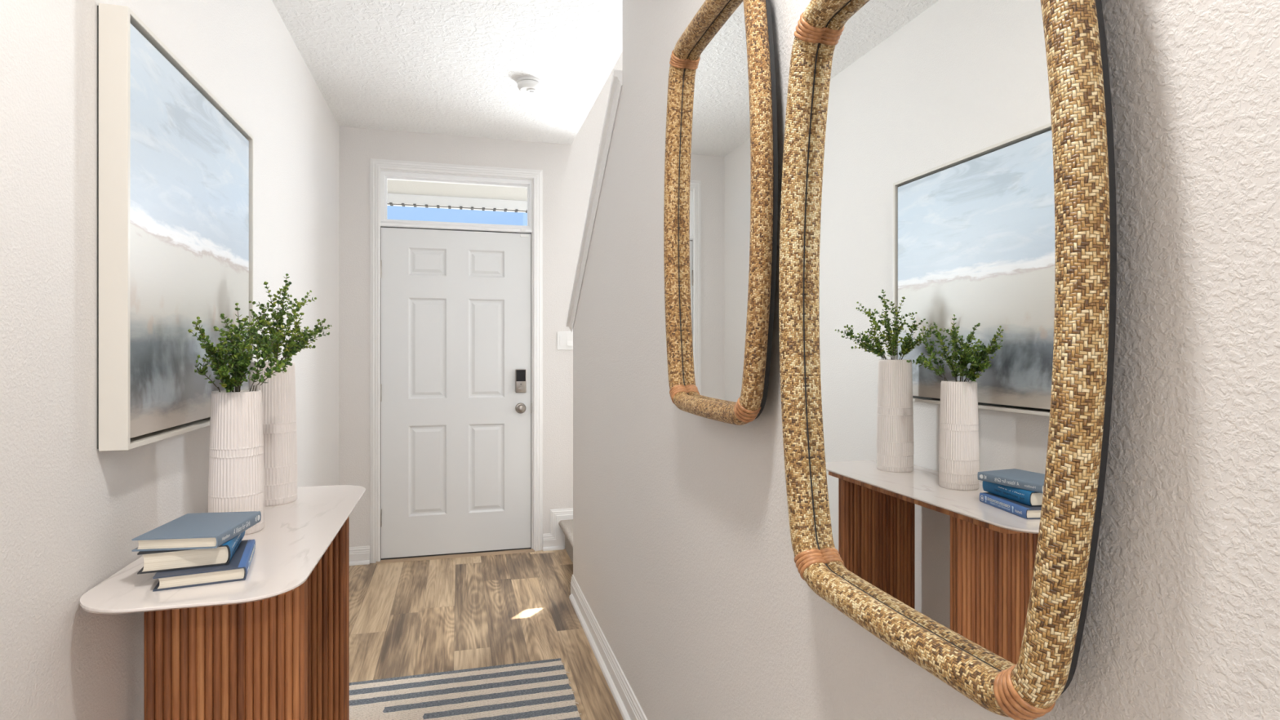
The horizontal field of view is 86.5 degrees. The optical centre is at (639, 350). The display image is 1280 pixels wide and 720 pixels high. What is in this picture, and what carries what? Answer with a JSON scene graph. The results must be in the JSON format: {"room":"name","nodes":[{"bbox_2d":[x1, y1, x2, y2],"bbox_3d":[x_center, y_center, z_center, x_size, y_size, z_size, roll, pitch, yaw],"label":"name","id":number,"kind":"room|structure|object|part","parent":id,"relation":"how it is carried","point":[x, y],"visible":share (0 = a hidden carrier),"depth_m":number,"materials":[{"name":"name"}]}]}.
{"room":"entrance hallway","nodes":[
{"label":"entrance hallway","id":0,"kind":"room"},
{"bbox_2d":[0,0,339,719],"bbox_3d":[-1.168,-0.029,1.455,0.120,2.634,5.413,0,0,-15],"label":"wall","id":1,"kind":"structure","parent":0,"point":[72,511],"depth_m":1.31,"materials":[{"name":"white paint"}]},
{"bbox_2d":[97,3,253,451],"bbox_3d":[-1.161,-0.245,1.770,0.054,0.888,0.863,0,0,-15],"label":"framed painting","id":2,"kind":"object","parent":1,"relation":"attached to","point":[175,167],"visible":0.8,"depth_m":1.52,"materials":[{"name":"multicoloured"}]},
{"bbox_2d":[271,0,622,144],"bbox_3d":[-0.489,-1.415,1.636,1.524,0.140,5.413,0,0,-15],"label":"ceiling","id":3,"kind":"structure","parent":0,"point":[440,67],"depth_m":3.14,"materials":[{"name":"white paint"}]},
{"bbox_2d":[516,75,542,93],"bbox_3d":[-0.553,-1.318,3.399,0.124,0.055,0.124,0,0,-15],"label":"smoke detector","id":4,"kind":"object","parent":3,"relation":"attached to","point":[526,84],"visible":1,"depth_m":3.36,"materials":[{"name":"white plastic"}]},
{"bbox_2d":[387,179,527,200],"bbox_3d":[-2.030,-1.518,5.292,3.200,0.108,2.167,0,0,-15],"label":"ceiling","id":5,"kind":"structure","parent":0,"point":[401,187],"depth_m":6.22,"materials":[{"name":"grey paint"}]},
{"bbox_2d":[387,193,527,213],"bbox_3d":[-2.321,-1.488,6.388,3.200,0.248,0.140,0,0,-15],"label":"trim","id":6,"kind":"structure","parent":5,"relation":"attached to","point":[393,199],"depth_m":6.50,"materials":[{"name":"white wood"}]},
{"bbox_2d":[339,50,622,546],"bbox_3d":[-0.667,-1.212,4.462,2.634,5.000,0.140,0,0,-15],"label":"wall","id":7,"kind":"structure","parent":0,"point":[568,170],"depth_m":4.28,"materials":[{"name":"white paint"}]},
{"bbox_2d":[349,546,369,565],"bbox_3d":[-1.704,1.236,4.098,0.143,0.104,0.030,0,0,-15],"label":"baseboard","id":8,"kind":"structure","parent":7,"relation":"attached to","point":[360,555],"depth_m":4.10,"materials":[{"name":"white"}]},
{"bbox_2d":[375,548,534,564],"bbox_3d":[-1.139,1.282,4.246,0.956,0.012,0.034,0,0,-15],"label":"threshold","id":9,"kind":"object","parent":7,"relation":"attached to","point":[529,550],"depth_m":4.24,"materials":[{"name":"beige"}]},
{"bbox_2d":[380,226,531,559],"bbox_3d":[-1.141,0.258,4.252,0.923,2.034,0.111,0,0,-15],"label":"door","id":10,"kind":"structure","parent":7,"relation":"in","point":[455,305],"depth_m":4.26,"materials":[{"name":"painted wood"},{"name":"satin nickel"}]},
{"bbox_3d":[-0.757,0.369,4.332,0.068,0.068,0.069,0,0,-15],"label":"knob","id":11,"kind":"part","parent":10,"relation":"part of","materials":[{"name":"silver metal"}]},
{"bbox_2d":[380,170,531,233],"bbox_3d":[-1.151,-0.928,4.306,0.914,0.341,0.112,0,0,-15],"label":"window","id":12,"kind":"structure","parent":7,"relation":"in","point":[384,175],"depth_m":4.26,"materials":[{"name":"white plastic"}]},
{"bbox_2d":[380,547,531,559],"bbox_3d":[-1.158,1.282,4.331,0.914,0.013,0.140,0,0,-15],"label":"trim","id":13,"kind":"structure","parent":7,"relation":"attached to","point":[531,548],"depth_m":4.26,"materials":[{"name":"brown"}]},
{"bbox_2d":[369,158,542,563],"bbox_3d":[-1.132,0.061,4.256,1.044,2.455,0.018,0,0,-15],"label":"trim","id":14,"kind":"structure","parent":7,"relation":"attached to","point":[375,165],"depth_m":4.18,"materials":[{"name":"white wood"}]},
{"bbox_2d":[542,507,573,551],"bbox_3d":[-0.057,1.159,4.536,1.176,0.258,0.030,0,0,-15],"label":"baseboard","id":15,"kind":"structure","parent":7,"relation":"attached to","point":[555,540],"depth_m":4.41,"materials":[{"name":"white wood"}]},
{"bbox_2d":[556,331,573,350],"bbox_3d":[-0.482,-0.065,4.431,0.116,0.120,0.014,0,0,-15],"label":"light switch","id":16,"kind":"object","parent":7,"relation":"attached to","point":[564,339],"visible":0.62,"depth_m":4.43,"materials":[{"name":"white plastic"}]},
{"bbox_2d":[349,548,623,719],"bbox_3d":[0.058,1.339,-0.217,6.400,0.100,9.550,0,0,-15],"label":"floor","id":17,"kind":"structure","parent":0,"point":[436,615],"depth_m":3.25,"materials":[{"name":"wood"}]},
{"bbox_2d":[80,484,365,719],"bbox_3d":[-0.985,0.872,1.777,0.390,0.818,1.118,0,0,-15],"label":"console table","id":18,"kind":"object","parent":17,"relation":"on","point":[273,643],"visible":0.75,"depth_m":1.53,"materials":[{"name":"stone"}]},
{"bbox_2d":[152,539,255,591],"bbox_3d":[-0.912,0.449,1.440,0.156,0.027,0.222,0,0,-25],"label":"book","id":19,"kind":"object","parent":18,"relation":"on","point":[237,570],"visible":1,"depth_m":1.35,"materials":[{"name":"blue paper"}]},
{"bbox_2d":[137,531,244,574],"bbox_3d":[-0.948,0.415,1.453,0.158,0.040,0.214,0,0,-23],"label":"book","id":20,"kind":"object","parent":19,"relation":"on","point":[160,561],"visible":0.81,"depth_m":1.36,"materials":[{"name":"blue paper"}]},
{"bbox_2d":[132,511,261,551],"bbox_3d":[-0.935,0.382,1.452,0.156,0.024,0.214,0,0,-8],"label":"book","id":21,"kind":"object","parent":20,"relation":"on","point":[199,531],"visible":1,"depth_m":1.40,"materials":[{"name":"paper"}]},
{"bbox_2d":[208,389,264,535],"bbox_3d":[-1.034,0.283,1.745,0.125,0.360,0.125,0,0,-15],"label":"ribbed vase","id":22,"kind":"object","parent":18,"relation":"on","point":[236,479],"visible":0.86,"depth_m":1.70,"materials":[{"name":"white ceramic"}]},
{"bbox_2d":[187,302,292,392],"bbox_3d":[-1.011,0.035,1.744,0.197,0.319,0.313,0,0,-15],"label":"leafy stems","id":23,"kind":"object","parent":22,"relation":"in","point":[239,363],"visible":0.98,"depth_m":1.70,"materials":[{"name":"green plant"}]},
{"bbox_2d":[248,361,297,506],"bbox_3d":[-1.125,0.249,2.084,0.136,0.428,0.136,0,0,26],"label":"ribbed vase","id":24,"kind":"object","parent":18,"relation":"on","point":[278,395],"visible":0.67,"depth_m":2.04,"materials":[{"name":"white ceramic"}]},
{"bbox_2d":[233,273,332,362],"bbox_3d":[-1.097,-0.057,2.119,0.174,0.366,0.417,0,0,-4],"label":"leafy stems","id":25,"kind":"object","parent":24,"relation":"in","point":[291,348],"visible":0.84,"depth_m":2.11,"materials":[{"name":"green plant"}]},
{"bbox_2d":[349,657,581,719],"bbox_3d":[-0.484,1.284,1.695,0.923,0.009,2.124,0,0,-15],"label":"runner rug","id":26,"kind":"object","parent":17,"relation":"on","point":[539,690],"visible":0.94,"depth_m":2.53,"materials":[{"name":"beige fabric"}]},
{"bbox_2d":[558,519,573,563],"bbox_3d":[0.351,0.439,3.189,1.070,1.700,2.812,0,0,-15],"label":"staircase","id":27,"kind":"structure","parent":17,"relation":"on","point":[566,526],"depth_m":4.24,"materials":[{"name":"carpet"}]},
{"bbox_2d":[573,0,1279,719],"bbox_3d":[0.290,-0.029,1.409,0.115,2.634,4.574,0,0,-15],"label":"wall","id":28,"kind":"structure","parent":0,"point":[683,556],"depth_m":0.63,"materials":[{"name":"white paint"}]},
{"bbox_2d":[565,70,622,333],"bbox_3d":[-0.157,-0.564,3.086,0.183,0.942,1.147,0,0,-15],"label":"trim","id":29,"kind":"structure","parent":28,"relation":"attached to","point":[616,84],"depth_m":2.90,"materials":[{"name":"white wood"}]},
{"bbox_2d":[568,574,647,719],"bbox_3d":[0.220,1.236,1.390,0.030,0.104,4.574,0,0,-15],"label":"baseboard","id":30,"kind":"structure","parent":28,"relation":"attached to","point":[628,704],"depth_m":2.72,"materials":[{"name":"white"}]},
{"bbox_2d":[663,0,777,425],"bbox_3d":[0.166,-0.307,1.498,0.077,0.913,0.583,0,0,-15],"label":"wall mirror","id":31,"kind":"object","parent":28,"relation":"attached to","point":[721,188],"visible":1,"depth_m":1.46,"materials":[{"name":"wicker"}]},
{"bbox_2d":[678,0,750,404],"bbox_3d":[0.166,-0.307,1.498,0.003,0.872,0.542,0,0,-15],"label":"mirror glass","id":32,"kind":"object","parent":31,"relation":"attached to","point":[714,122],"depth_m":1.50,"materials":[{"name":"mirror"}]},
{"bbox_2d":[778,0,1116,719],"bbox_3d":[0.335,-0.085,0.865,0.077,0.913,0.583,0,0,-15],"label":"wall mirror","id":33,"kind":"object","parent":28,"relation":"attached to","point":[948,262],"visible":1,"depth_m":0.77,"materials":[{"name":"wicker"}]},
{"bbox_2d":[804,0,1055,671],"bbox_3d":[0.335,-0.085,0.865,0.003,0.872,0.542,0,0,-15],"label":"mirror glass","id":34,"kind":"object","parent":33,"relation":"attached to","point":[929,197],"depth_m":0.81,"materials":[{"name":"mirror"}]}
]}

